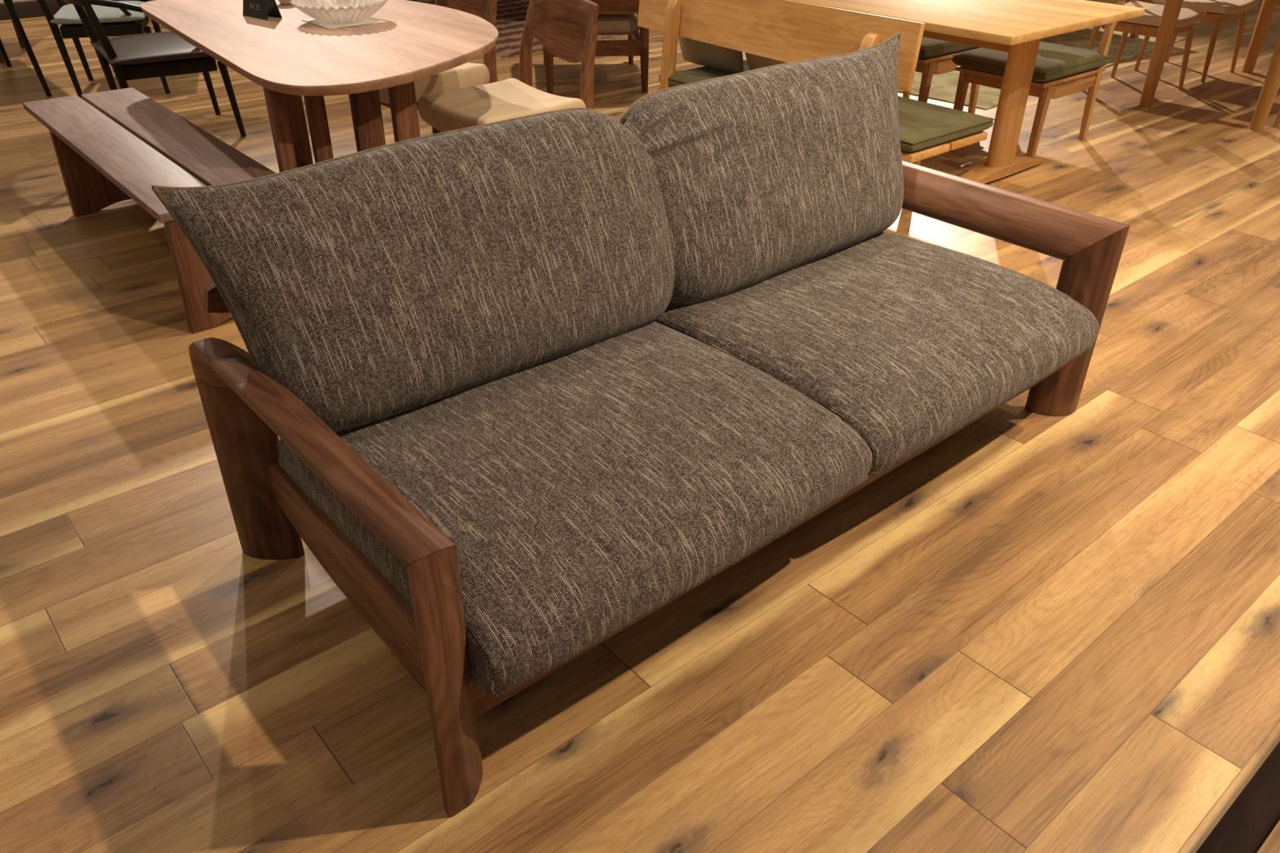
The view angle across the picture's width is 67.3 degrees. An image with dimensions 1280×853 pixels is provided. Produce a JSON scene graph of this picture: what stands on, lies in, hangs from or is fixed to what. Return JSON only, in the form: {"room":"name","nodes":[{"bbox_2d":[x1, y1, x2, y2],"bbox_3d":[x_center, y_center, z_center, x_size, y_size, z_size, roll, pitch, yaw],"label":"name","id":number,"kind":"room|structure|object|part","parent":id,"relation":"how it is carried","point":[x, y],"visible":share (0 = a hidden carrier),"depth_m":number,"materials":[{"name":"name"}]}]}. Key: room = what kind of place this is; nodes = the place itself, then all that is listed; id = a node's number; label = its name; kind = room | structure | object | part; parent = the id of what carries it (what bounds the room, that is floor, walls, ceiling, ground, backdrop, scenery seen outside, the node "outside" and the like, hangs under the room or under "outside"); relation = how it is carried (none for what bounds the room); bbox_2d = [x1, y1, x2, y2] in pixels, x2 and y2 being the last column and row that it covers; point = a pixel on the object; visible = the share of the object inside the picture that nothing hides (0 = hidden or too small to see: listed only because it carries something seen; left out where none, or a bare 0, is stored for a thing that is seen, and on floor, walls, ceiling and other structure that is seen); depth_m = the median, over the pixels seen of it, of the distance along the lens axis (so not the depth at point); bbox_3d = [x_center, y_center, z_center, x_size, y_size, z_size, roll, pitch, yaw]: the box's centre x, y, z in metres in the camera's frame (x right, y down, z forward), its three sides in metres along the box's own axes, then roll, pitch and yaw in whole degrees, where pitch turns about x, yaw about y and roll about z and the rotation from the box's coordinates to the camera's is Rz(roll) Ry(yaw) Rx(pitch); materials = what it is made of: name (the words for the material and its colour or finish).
{"room":"store","nodes":[
{"label":"store","id":0,"kind":"room"},
{"bbox_2d":[0,0,30,3],"bbox_3d":[-3.094,-5.457,8.496,15.600,2.900,0.120,-24,40,-34],"label":"wall","id":1,"kind":"structure","parent":0,"point":[1,1],"depth_m":7.74,"materials":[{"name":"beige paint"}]},
{"bbox_2d":[0,0,153,20],"bbox_3d":[-3.041,-4.239,9.176,15.600,0.115,0.080,-24,40,-34],"label":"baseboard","id":2,"kind":"structure","parent":1,"relation":"attached to","point":[32,8],"depth_m":7.76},
{"bbox_2d":[0,0,1279,852],"bbox_3d":[0.055,-1.452,4.921,21.098,0.001,12.312,-24,40,-34],"label":"floor","id":3,"kind":"structure","parent":0,"point":[1030,633],"depth_m":2.02,"materials":[{"name":"brown wood"}]},
{"bbox_2d":[0,0,24,62],"bbox_3d":[-4.501,-2.786,6.379,0.550,0.620,0.620,-7,33,-12],"label":"dining chair","id":4,"kind":"object","parent":3,"relation":"on","point":[2,59],"visible":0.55,"depth_m":6.71,"materials":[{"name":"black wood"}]},
{"bbox_3d":[-4.230,-2.673,6.228,0.055,0.595,0.054,-7,33,-12],"label":"leg","id":5,"kind":"part","parent":4,"relation":"part of","materials":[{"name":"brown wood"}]},
{"bbox_3d":[-4.355,-2.932,6.637,0.055,0.595,0.054,-7,33,-12],"label":"leg","id":6,"kind":"part","parent":4,"relation":"part of","materials":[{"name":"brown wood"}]},
{"bbox_2d":[0,0,52,96],"bbox_3d":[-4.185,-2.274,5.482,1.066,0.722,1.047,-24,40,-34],"label":"dining chair","id":7,"kind":"object","parent":3,"relation":"on","point":[8,3],"visible":1,"depth_m":5.50,"materials":[{"name":"black wood"}]},
{"bbox_3d":[-4.121,-2.623,6.056,0.041,0.700,0.133,5,33,7],"label":"leg","id":8,"kind":"part","parent":7,"relation":"part of","materials":[{"name":"black wood"}]},
{"bbox_2d":[37,0,170,98],"bbox_3d":[-3.179,-2.386,5.613,0.650,0.786,0.552,-10,34,-17],"label":"dining chair","id":9,"kind":"object","parent":3,"relation":"on","point":[115,21],"visible":0.63,"depth_m":5.46,"materials":[{"name":"grey fabric"}]},
{"bbox_3d":[-3.299,-2.232,5.370,0.139,0.784,0.041,-4,33,-7],"label":"leg","id":10,"kind":"part","parent":9,"relation":"part of","materials":[{"name":"black wood"}]},
{"bbox_3d":[-3.452,-2.466,5.738,0.139,0.784,0.041,-17,36,-26],"label":"leg","id":11,"kind":"part","parent":9,"relation":"part of","materials":[{"name":"black wood"}]},
{"bbox_3d":[-3.134,-2.425,5.607,0.480,0.067,0.540,-10,34,-17],"label":"seat","id":12,"kind":"part","parent":9,"relation":"part of","materials":[{"name":"grey fabric"}]},
{"bbox_3d":[-3.134,-2.364,5.646,0.420,0.063,0.470,-10,34,-17],"label":"seat frame","id":13,"kind":"part","parent":9,"relation":"part of","materials":[{"name":"black wood"}]},
{"bbox_3d":[-3.097,-2.390,5.342,0.515,0.327,0.070,-10,34,-17],"label":"arm","id":14,"kind":"part","parent":9,"relation":"part of","materials":[{"name":"black wood"}]},
{"bbox_3d":[-2.985,-2.384,6.001,0.037,0.373,0.065,20,37,28],"label":"leg","id":15,"kind":"part","parent":9,"relation":"part of","materials":[{"name":"black wood"}]},
{"bbox_3d":[-2.823,-2.138,5.614,0.065,0.373,0.037,10,33,14],"label":"leg","id":16,"kind":"part","parent":9,"relation":"part of","materials":[{"name":"black wood"}]},
{"bbox_2d":[22,87,275,333],"bbox_3d":[-1.813,-0.880,3.611,0.430,0.400,1.700,-24,40,-34],"label":"bench","id":17,"kind":"object","parent":3,"relation":"on","point":[110,147],"visible":0.59,"depth_m":3.44,"materials":[{"name":"brown wood"}]},
{"bbox_3d":[-2.170,-1.094,3.971,0.410,0.371,0.040,-24,40,-34],"label":"leg","id":18,"kind":"part","parent":17,"relation":"part of","materials":[{"name":"brown wood"}]},
{"bbox_3d":[-1.281,-0.531,3.094,0.410,0.371,0.040,-24,40,-34],"label":"leg","id":19,"kind":"part","parent":17,"relation":"part of","materials":[{"name":"brown wood"}]},
{"bbox_2d":[62,0,246,136],"bbox_3d":[-2.442,-1.851,4.779,0.650,0.786,0.600,-20,38,-29],"label":"dining chair","id":20,"kind":"object","parent":3,"relation":"on","point":[158,54],"visible":0.7,"depth_m":4.65,"materials":[{"name":"black leather"}]},
{"bbox_3d":[-2.673,-2.046,4.466,0.083,0.125,0.470,-20,38,-29],"label":"backrest","id":21,"kind":"part","parent":20,"relation":"part of","materials":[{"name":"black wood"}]},
{"bbox_3d":[-2.745,-1.891,4.839,0.041,0.784,0.139,28,41,36],"label":"leg","id":22,"kind":"part","parent":20,"relation":"part of","materials":[{"name":"black wood"}]},
{"bbox_3d":[-2.483,-1.686,4.518,0.139,0.784,0.041,-12,35,-20],"label":"leg","id":23,"kind":"part","parent":20,"relation":"part of","materials":[{"name":"black wood"}]},
{"bbox_3d":[-2.403,-1.896,4.782,0.520,0.067,0.600,-20,38,-29],"label":"seat","id":24,"kind":"part","parent":20,"relation":"part of","materials":[{"name":"grey leather"}]},
{"bbox_3d":[-2.304,-1.870,4.532,0.515,0.327,0.070,-20,38,-29],"label":"arm","id":25,"kind":"part","parent":20,"relation":"part of","materials":[{"name":"black wood"}]},
{"bbox_3d":[-2.403,-1.835,4.821,0.420,0.063,0.470,-20,38,-29],"label":"seat frame","id":26,"kind":"part","parent":20,"relation":"part of","materials":[{"name":"black wood"}]},
{"bbox_3d":[-2.340,-1.871,5.199,0.037,0.373,0.065,11,34,16],"label":"leg","id":27,"kind":"part","parent":20,"relation":"part of","materials":[{"name":"black wood"}]},
{"bbox_3d":[-2.065,-1.655,4.862,0.065,0.373,0.037,2,32,2],"label":"leg","id":28,"kind":"part","parent":20,"relation":"part of","materials":[{"name":"black wood"}]},
{"bbox_2d":[139,0,498,172],"bbox_3d":[-1.238,-1.273,3.943,1.130,0.720,2.018,-24,40,-34],"label":"dining table","id":29,"kind":"object","parent":3,"relation":"on","point":[291,57],"visible":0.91,"depth_m":3.37,"materials":[{"name":"brown wood"}]},
{"bbox_2d":[242,0,282,20],"bbox_3d":[-1.506,-1.687,3.802,0.170,0.125,0.068,23,39,32],"label":"sign","id":30,"kind":"object","parent":29,"relation":"on","point":[266,10],"visible":1,"depth_m":3.80,"materials":[{"name":"black plastic"}]},
{"bbox_3d":[-1.167,-0.798,3.224,0.050,0.686,0.040,-24,40,-34],"label":"leg","id":31,"kind":"part","parent":29,"relation":"part of","materials":[{"name":"brown wood"}]},
{"bbox_2d":[278,0,291,4],"bbox_3d":[-1.516,-1.836,4.095,0.080,0.063,0.080,-24,40,-34],"label":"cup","id":32,"kind":"object","parent":29,"relation":"on","point":[282,2],"visible":0.97,"depth_m":4.09,"materials":[{"name":"white ceramic"}]},
{"bbox_3d":[-1.590,-1.514,4.351,0.100,0.686,0.040,-24,40,-34],"label":"leg","id":33,"kind":"part","parent":29,"relation":"part of","materials":[{"name":"brown wood"}]},
{"bbox_3d":[-1.092,-0.878,3.352,0.060,0.686,0.030,-24,40,-34],"label":"leg","id":34,"kind":"part","parent":29,"relation":"part of","materials":[{"name":"brown wood"}]},
{"bbox_2d":[302,17,386,28],"bbox_3d":[-1.162,-1.592,3.772,0.240,0.003,0.240,-24,40,-34],"label":"mat","id":35,"kind":"object","parent":29,"relation":"on","point":[371,20],"visible":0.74,"depth_m":3.72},
{"bbox_2d":[290,0,387,23],"bbox_3d":[-1.166,-1.629,3.754,0.365,0.077,0.365,-24,40,-34],"label":"glass bowl","id":36,"kind":"object","parent":35,"relation":"on","point":[332,11],"visible":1,"depth_m":3.68,"materials":[{"name":"white glass"}]},
{"bbox_3d":[-0.932,-0.895,3.381,0.097,0.686,0.035,-24,40,-34],"label":"leg","id":37,"kind":"part","parent":29,"relation":"part of","materials":[{"name":"brown wood"}]},
{"bbox_3d":[-0.846,-0.990,3.533,0.090,0.686,0.035,-24,40,-34],"label":"leg","id":38,"kind":"part","parent":29,"relation":"part of","materials":[{"name":"brown wood"}]},
{"bbox_2d":[378,0,497,110],"bbox_3d":[-0.968,-1.604,4.396,0.607,0.807,0.500,-26,41,-35],"label":"dining chair","id":39,"kind":"object","parent":3,"relation":"on","point":[468,74],"visible":0.23,"depth_m":4.26,"materials":[{"name":"beige fabric"}]},
{"bbox_3d":[-1.014,-1.529,4.394,0.405,0.045,0.410,-26,41,-35],"label":"seat frame","id":40,"kind":"part","parent":39,"relation":"part of","materials":[{"name":"brown wood"}]},
{"bbox_3d":[-1.019,-1.582,4.355,0.470,0.133,0.500,-26,41,-35],"label":"seat","id":41,"kind":"part","parent":39,"relation":"part of","materials":[{"name":"beige fabric"}]},
{"bbox_3d":[-0.950,-1.755,4.659,0.103,0.781,0.042,-26,41,-35],"label":"leg","id":42,"kind":"part","parent":39,"relation":"part of","materials":[{"name":"brown wood"}]},
{"bbox_3d":[-0.771,-1.934,4.399,0.078,0.249,0.430,-26,41,-35],"label":"backrest","id":43,"kind":"part","parent":39,"relation":"part of","materials":[{"name":"brown wood"}]},
{"bbox_3d":[-0.664,-1.586,4.397,0.103,0.781,0.042,-26,41,-35],"label":"leg","id":44,"kind":"part","parent":39,"relation":"part of","materials":[{"name":"brown wood"}]},
{"bbox_2d":[417,0,599,133],"bbox_3d":[-0.501,-1.275,3.883,0.607,0.807,0.500,-24,40,-34],"label":"dining chair","id":45,"kind":"object","parent":3,"relation":"on","point":[567,29],"visible":0.66,"depth_m":3.84,"materials":[{"name":"beige fabric"}]},
{"bbox_3d":[-0.829,-1.085,3.995,0.048,0.354,0.043,-24,40,-34],"label":"leg","id":46,"kind":"part","parent":45,"relation":"part of","materials":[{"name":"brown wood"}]},
{"bbox_3d":[-0.553,-1.254,3.844,0.470,0.133,0.500,-24,40,-34],"label":"seat","id":47,"kind":"part","parent":45,"relation":"part of","materials":[{"name":"beige fabric"}]},
{"bbox_3d":[-0.472,-1.426,4.146,0.103,0.781,0.042,-24,40,-34],"label":"leg","id":48,"kind":"part","parent":45,"relation":"part of","materials":[{"name":"brown wood"}]},
{"bbox_3d":[-0.297,-1.602,3.880,0.078,0.249,0.430,-24,40,-34],"label":"backrest","id":49,"kind":"part","parent":45,"relation":"part of","materials":[{"name":"brown wood"}]},
{"bbox_3d":[-0.198,-1.252,3.875,0.103,0.781,0.042,-24,40,-34],"label":"leg","id":50,"kind":"part","parent":45,"relation":"part of","materials":[{"name":"brown wood"}]},
{"bbox_2d":[408,0,650,57],"bbox_3d":[-0.701,-3.731,8.493,3.240,0.024,3.050,-24,40,-34],"label":"rug","id":51,"kind":"object","parent":3,"relation":"on","point":[511,15],"visible":0.12,"depth_m":7.52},
{"bbox_2d":[542,0,648,93],"bbox_3d":[-0.293,-2.609,5.875,0.683,0.936,0.910,-3,32,-6],"label":"dining chair","id":52,"kind":"object","parent":3,"relation":"on","point":[615,17],"visible":0.43,"depth_m":5.70,"materials":[{"name":"brown wood"}]},
{"bbox_3d":[-0.625,-2.645,6.303,0.048,0.532,0.064,-3,32,-6],"label":"leg","id":53,"kind":"part","parent":52,"relation":"part of","materials":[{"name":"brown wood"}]},
{"bbox_3d":[-0.534,-2.360,5.551,0.056,0.856,0.155,-3,32,-6],"label":"leg","id":54,"kind":"part","parent":52,"relation":"part of","materials":[{"name":"brown wood"}]},
{"bbox_3d":[-0.256,-2.244,5.705,0.540,0.087,0.025,-3,32,-6],"label":"rail","id":55,"kind":"part","parent":52,"relation":"part of","materials":[{"name":"brown wood"}]},
{"bbox_3d":[-0.252,-2.451,5.548,0.540,0.105,0.046,-3,32,-6],"label":"rail","id":56,"kind":"part","parent":52,"relation":"part of","materials":[{"name":"brown wood"}]},
{"bbox_2d":[598,11,638,14],"bbox_3d":[-0.255,-2.620,5.492,0.530,0.508,0.233,-3,32,-6],"label":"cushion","id":57,"kind":"object","parent":52,"relation":"on","point":[599,12],"depth_m":5.65,"materials":[{"name":"fabric"}]},
{"bbox_2d":[597,13,639,35],"bbox_3d":[-0.299,-2.551,5.973,0.530,0.130,0.720,-3,32,-6],"label":"seat cushion","id":58,"kind":"object","parent":52,"relation":"on","point":[607,24],"depth_m":5.69,"materials":[{"name":"fabric"}]},
{"bbox_3d":[-0.058,-2.675,6.360,0.048,0.532,0.064,-3,32,-6],"label":"leg","id":59,"kind":"part","parent":52,"relation":"part of","materials":[{"name":"brown wood"}]},
{"bbox_3d":[-0.025,-2.461,6.049,0.024,0.070,0.730,-3,32,-6],"label":"rail","id":60,"kind":"part","parent":52,"relation":"part of","materials":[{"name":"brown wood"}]},
{"bbox_3d":[0.033,-2.390,5.608,0.056,0.856,0.155,-3,32,-6],"label":"leg","id":61,"kind":"part","parent":52,"relation":"part of","materials":[{"name":"brown wood"}]},
{"bbox_2d":[151,31,1129,817],"bbox_3d":[0.176,-0.264,2.208,2.071,0.892,1.013,-24,40,-34],"label":"sofa","id":62,"kind":"object","parent":3,"relation":"on","point":[528,385],"visible":1,"depth_m":1.93,"materials":[{"name":"grey fabric"}]},
{"bbox_3d":[-0.821,0.094,2.046,0.141,0.442,0.059,3,32,4],"label":"leg","id":63,"kind":"part","parent":62,"relation":"part of","materials":[{"name":"brown wood"}]},
{"bbox_3d":[-0.560,0.028,1.641,0.106,0.105,0.894,-24,40,-34],"label":"armrest","id":64,"kind":"part","parent":62,"relation":"part of","materials":[{"name":"brown wood"}]},
{"bbox_3d":[-0.536,0.290,1.830,0.028,0.163,0.740,-24,40,-34],"label":"rail","id":65,"kind":"part","parent":62,"relation":"part of","materials":[{"name":"brown wood"}]},
{"bbox_2d":[158,109,674,432],"bbox_3d":[-0.348,-0.331,2.003,1.084,0.514,0.287,-24,40,-34],"label":"cushion","id":66,"kind":"object","parent":62,"relation":"on","point":[400,286],"depth_m":1.88,"materials":[{"name":"fabric"}]},
{"bbox_3d":[-0.300,0.379,1.504,0.059,0.547,0.141,2,32,3],"label":"leg","id":67,"kind":"part","parent":62,"relation":"part of","materials":[{"name":"brown wood"}]},
{"bbox_2d":[277,320,872,697],"bbox_3d":[-0.132,0.040,1.961,0.930,0.184,0.846,-24,40,-34],"label":"seat cushion","id":68,"kind":"object","parent":62,"relation":"on","point":[581,490],"depth_m":1.77,"materials":[{"name":"fabric"}]},
{"bbox_3d":[0.398,0.126,2.125,1.866,0.148,0.030,-24,40,-34],"label":"rail","id":69,"kind":"part","parent":62,"relation":"part of","materials":[{"name":"brown wood"}]},
{"bbox_2d":[618,35,903,305],"bbox_3d":[0.390,-0.678,2.542,1.086,0.538,0.297,-24,40,-34],"label":"cushion","id":70,"kind":"object","parent":62,"relation":"on","point":[751,183],"depth_m":2.40,"materials":[{"name":"fabric"}]},
{"bbox_2d":[653,231,1098,476],"bbox_3d":[0.575,-0.278,2.474,0.934,0.184,0.846,-24,40,-34],"label":"seat cushion","id":71,"kind":"object","parent":62,"relation":"on","point":[910,343],"depth_m":2.28,"materials":[{"name":"fabric"}]},
{"bbox_3d":[0.904,-0.629,2.704,0.106,0.105,0.894,-24,40,-34],"label":"armrest","id":72,"kind":"part","parent":62,"relation":"part of","materials":[{"name":"brown wood"}]},
{"bbox_3d":[1.160,-0.276,2.564,0.141,0.547,0.059,3,32,4],"label":"leg","id":73,"kind":"part","parent":62,"relation":"part of","materials":[{"name":"brown wood"}]},
{"bbox_2d":[637,0,995,165],"bbox_3d":[0.651,-1.423,4.133,0.556,0.804,1.623,-24,40,-34],"label":"bench","id":74,"kind":"object","parent":3,"relation":"on","point":[788,31],"visible":0.38,"depth_m":3.79,"materials":[{"name":"brown wood"}]},
{"bbox_3d":[0.128,-1.542,4.365,0.098,0.748,0.050,-24,40,-34],"label":"post","id":75,"kind":"part","parent":74,"relation":"part of","materials":[{"name":"brown wood"}]},
{"bbox_2d":[678,35,743,72],"bbox_3d":[0.307,-1.784,4.318,0.179,0.332,0.380,-26,41,-35],"label":"cushion","id":76,"kind":"object","parent":74,"relation":"on","point":[695,51],"visible":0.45,"depth_m":4.31,"materials":[{"name":"green fabric"}]},
{"bbox_2d":[745,52,786,70],"bbox_3d":[0.555,-1.649,4.120,0.170,0.332,0.360,-15,35,-22],"label":"cushion","id":77,"kind":"object","parent":74,"relation":"on","point":[754,61],"visible":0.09,"depth_m":4.13,"materials":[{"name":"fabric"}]},
{"bbox_3d":[0.498,-1.632,3.929,0.050,0.234,1.515,-24,40,-34],"label":"backrest","id":78,"kind":"part","parent":74,"relation":"part of","materials":[{"name":"brown wood"}]},
{"bbox_2d":[658,60,993,151],"bbox_3d":[0.735,-1.382,4.064,0.530,0.057,1.385,-24,40,-34],"label":"seat cushion","id":79,"kind":"object","parent":74,"relation":"on","point":[923,126],"depth_m":3.72,"materials":[{"name":"green fabric"}]},
{"bbox_3d":[0.819,-1.105,3.683,0.098,0.748,0.050,-24,40,-34],"label":"post","id":80,"kind":"part","parent":74,"relation":"part of","materials":[{"name":"brown wood"}]},
{"bbox_3d":[1.143,-1.080,4.027,0.056,0.346,0.052,-24,40,-34],"label":"leg","id":81,"kind":"part","parent":74,"relation":"part of","materials":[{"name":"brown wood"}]},
{"bbox_2d":[902,36,979,113],"bbox_3d":[1.556,-2.080,5.304,0.695,0.681,0.511,-24,40,-34],"label":"dining chair","id":82,"kind":"object","parent":3,"relation":"on","point":[935,56],"visible":0.2,"depth_m":5.06,"materials":[{"name":"brown wood"}]},
{"bbox_3d":[1.608,-2.256,5.595,0.122,0.669,0.046,-24,40,-34],"label":"leg","id":83,"kind":"part","parent":82,"relation":"part of","materials":[{"name":"brown wood"}]},
{"bbox_3d":[1.362,-1.971,5.177,0.022,0.057,0.440,-24,40,-34],"label":"rail","id":84,"kind":"part","parent":82,"relation":"part of","materials":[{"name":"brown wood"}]},
{"bbox_3d":[1.509,-1.759,5.111,0.059,0.344,0.050,-24,40,-34],"label":"leg","id":85,"kind":"part","parent":82,"relation":"part of","materials":[{"name":"brown wood"}]},
{"bbox_3d":[1.685,-1.951,5.166,0.520,0.074,0.022,-24,40,-34],"label":"rail","id":86,"kind":"part","parent":82,"relation":"part of","materials":[{"name":"brown wood"}]},
{"bbox_2d":[918,36,977,57],"bbox_3d":[1.532,-2.120,5.254,0.630,0.078,0.510,-24,40,-34],"label":"seat cushion","id":87,"kind":"object","parent":82,"relation":"on","point":[930,47],"depth_m":5.01,"materials":[{"name":"green fabric"}]},
{"bbox_3d":[1.900,-2.071,5.307,0.122,0.669,0.046,-24,40,-34],"label":"leg","id":88,"kind":"part","parent":82,"relation":"part of","materials":[{"name":"brown wood"}]},
{"bbox_2d":[742,26,1186,109],"bbox_3d":[2.306,-2.861,7.180,3.170,0.008,2.300,-28,42,-37],"label":"rug","id":89,"kind":"object","parent":3,"relation":"on","point":[944,86],"visible":0.2,"depth_m":6.69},
{"bbox_2d":[1040,0,1148,41],"bbox_3d":[3.162,-3.208,7.331,1.300,0.430,0.840,-16,36,-24],"label":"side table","id":90,"kind":"object","parent":89,"relation":"on","point":[1132,35],"visible":0.15,"depth_m":7.39,"materials":[{"name":"brown wood"}]},
{"bbox_3d":[3.816,-3.173,7.315,0.060,0.400,0.060,-16,36,-24],"label":"leg","id":91,"kind":"part","parent":90,"relation":"part of","materials":[{"name":"brown wood"}]},
{"bbox_2d":[791,0,1145,183],"bbox_3d":[1.163,-1.752,4.740,1.070,0.720,1.980,-24,40,-34],"label":"dining table","id":92,"kind":"object","parent":3,"relation":"on","point":[1016,28],"visible":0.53,"depth_m":4.19,"materials":[{"name":"brown wood"}]},
{"bbox_3d":[1.680,-1.492,4.315,0.190,0.633,0.090,-24,40,-34],"label":"leg","id":93,"kind":"part","parent":92,"relation":"part of","materials":[{"name":"brown wood"}]},
{"bbox_2d":[951,0,1125,157],"bbox_3d":[1.991,-1.804,4.875,0.695,0.681,0.511,-24,40,-34],"label":"dining chair","id":94,"kind":"object","parent":3,"relation":"on","point":[1060,70],"visible":0.74,"depth_m":4.74,"materials":[{"name":"brown wood"}]},
{"bbox_3d":[1.652,-1.669,4.970,0.059,0.344,0.050,-24,40,-34],"label":"leg","id":95,"kind":"part","parent":94,"relation":"part of","materials":[{"name":"brown wood"}]},
{"bbox_3d":[1.828,-1.860,5.025,0.520,0.074,0.022,-24,40,-34],"label":"rail","id":96,"kind":"part","parent":94,"relation":"part of","materials":[{"name":"brown wood"}]},
{"bbox_3d":[1.797,-1.695,4.748,0.022,0.057,0.440,-24,40,-34],"label":"rail","id":97,"kind":"part","parent":94,"relation":"part of","materials":[{"name":"brown wood"}]},
{"bbox_2d":[951,41,1111,81],"bbox_3d":[1.967,-1.845,4.825,0.630,0.078,0.510,-24,40,-34],"label":"seat cushion","id":98,"kind":"object","parent":94,"relation":"on","point":[1054,62],"depth_m":4.72,"materials":[{"name":"green fabric"}]},
{"bbox_3d":[1.944,-1.484,4.682,0.059,0.344,0.050,-24,40,-34],"label":"leg","id":99,"kind":"part","parent":94,"relation":"part of","materials":[{"name":"brown wood"}]},
{"bbox_3d":[2.120,-1.675,4.737,0.520,0.074,0.022,-24,40,-34],"label":"rail","id":100,"kind":"part","parent":94,"relation":"part of","materials":[{"name":"brown wood"}]},
{"bbox_3d":[2.335,-1.796,4.878,0.122,0.669,0.046,-24,40,-34],"label":"leg","id":101,"kind":"part","parent":94,"relation":"part of","materials":[{"name":"brown wood"}]},
{"bbox_3d":[2.229,-2.158,4.890,0.075,0.095,0.470,-24,40,-34],"label":"backrest","id":102,"kind":"part","parent":94,"relation":"part of","materials":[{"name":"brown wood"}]},
{"bbox_2d":[1086,0,1207,89],"bbox_3d":[3.045,-2.480,5.845,0.500,0.806,0.550,-24,40,-34],"label":"dining chair","id":103,"kind":"object","parent":3,"relation":"on","point":[1148,24],"visible":0.49,"depth_m":5.78,"materials":[{"name":"brown wood"}]},
{"bbox_3d":[2.769,-2.467,5.859,0.061,0.763,0.093,-24,40,-34],"label":"leg","id":104,"kind":"part","parent":103,"relation":"part of","materials":[{"name":"brown wood"}]},
{"bbox_3d":[3.083,-2.608,6.087,0.061,0.763,0.093,-24,40,-34],"label":"leg","id":105,"kind":"part","parent":103,"relation":"part of","materials":[{"name":"brown wood"}]},
{"bbox_3d":[3.074,-2.438,5.831,0.436,0.057,0.396,-24,40,-34],"label":"seat frame","id":106,"kind":"part","parent":103,"relation":"part of","materials":[{"name":"brown wood"}]},
{"bbox_3d":[3.074,-2.484,5.802,0.500,0.072,0.460,-24,40,-34],"label":"seat","id":107,"kind":"part","parent":103,"relation":"part of","materials":[{"name":"beige fabric"}]},
{"bbox_3d":[3.357,-2.263,5.921,0.074,0.364,0.039,6,33,9],"label":"leg","id":108,"kind":"part","parent":103,"relation":"part of","materials":[{"name":"brown wood"}]},
{"bbox_2d":[1133,0,1258,82],"bbox_3d":[3.630,-2.743,6.270,0.500,0.806,0.550,-24,40,-34],"label":"dining chair","id":109,"kind":"object","parent":3,"relation":"on","point":[1218,11],"visible":0.8,"depth_m":6.13,"materials":[{"name":"brown wood"}]},
{"bbox_3d":[3.355,-2.729,6.284,0.061,0.763,0.093,-24,40,-34],"label":"leg","id":110,"kind":"part","parent":109,"relation":"part of","materials":[{"name":"brown wood"}]},
{"bbox_3d":[3.669,-2.870,6.512,0.061,0.763,0.093,-24,40,-34],"label":"leg","id":111,"kind":"part","parent":109,"relation":"part of","materials":[{"name":"brown wood"}]},
{"bbox_3d":[3.660,-2.747,6.227,0.500,0.072,0.460,-24,40,-34],"label":"seat","id":112,"kind":"part","parent":109,"relation":"part of","materials":[{"name":"beige fabric"}]},
{"bbox_3d":[3.630,-2.386,6.119,0.039,0.364,0.074,-1,32,-2],"label":"leg","id":113,"kind":"part","parent":109,"relation":"part of","materials":[{"name":"brown wood"}]},
{"bbox_3d":[3.659,-2.700,6.257,0.436,0.057,0.396,-24,40,-34],"label":"seat frame","id":114,"kind":"part","parent":109,"relation":"part of","materials":[{"name":"brown wood"}]},
{"bbox_3d":[3.943,-2.526,6.346,0.074,0.364,0.039,6,33,9],"label":"leg","id":115,"kind":"part","parent":109,"relation":"part of","materials":[{"name":"brown wood"}]},
{"bbox_2d":[1138,0,1279,131],"bbox_3d":[3.744,-2.306,5.659,1.700,0.720,0.860,-24,40,-34],"label":"dining table","id":116,"kind":"object","parent":3,"relation":"on","point":[1171,9],"visible":1,"depth_m":5.45,"materials":[{"name":"brown wood"}]},
{"bbox_3d":[2.975,-2.180,5.475,0.090,0.690,0.092,-24,40,-34],"label":"leg","id":117,"kind":"part","parent":116,"relation":"part of","materials":[{"name":"brown wood"}]},
{"bbox_3d":[4.085,-2.678,6.281,0.090,0.690,0.092,-24,40,-34],"label":"leg","id":118,"kind":"part","parent":116,"relation":"part of","materials":[{"name":"brown wood"}]},
{"bbox_3d":[3.361,-1.911,5.055,0.090,0.690,0.092,-24,40,-34],"label":"leg","id":119,"kind":"part","parent":116,"relation":"part of","materials":[{"name":"brown wood"}]},
{"bbox_2d":[1195,741,1279,852],"bbox_3d":[1.421,0.550,1.460,1.800,0.335,0.623,-24,40,-34],"label":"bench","id":120,"kind":"object","parent":3,"relation":"on","point":[1245,827],"visible":1,"depth_m":1.22,"materials":[{"name":"brown wood"}]},
{"bbox_2d":[1272,110,1279,127],"bbox_3d":[3.833,-1.956,5.028,0.500,0.806,0.550,-24,40,-34],"label":"dining chair","id":121,"kind":"object","parent":3,"relation":"on","point":[1277,122],"visible":1,"depth_m":5.26,"materials":[{"name":"brown wood"}]}
]}

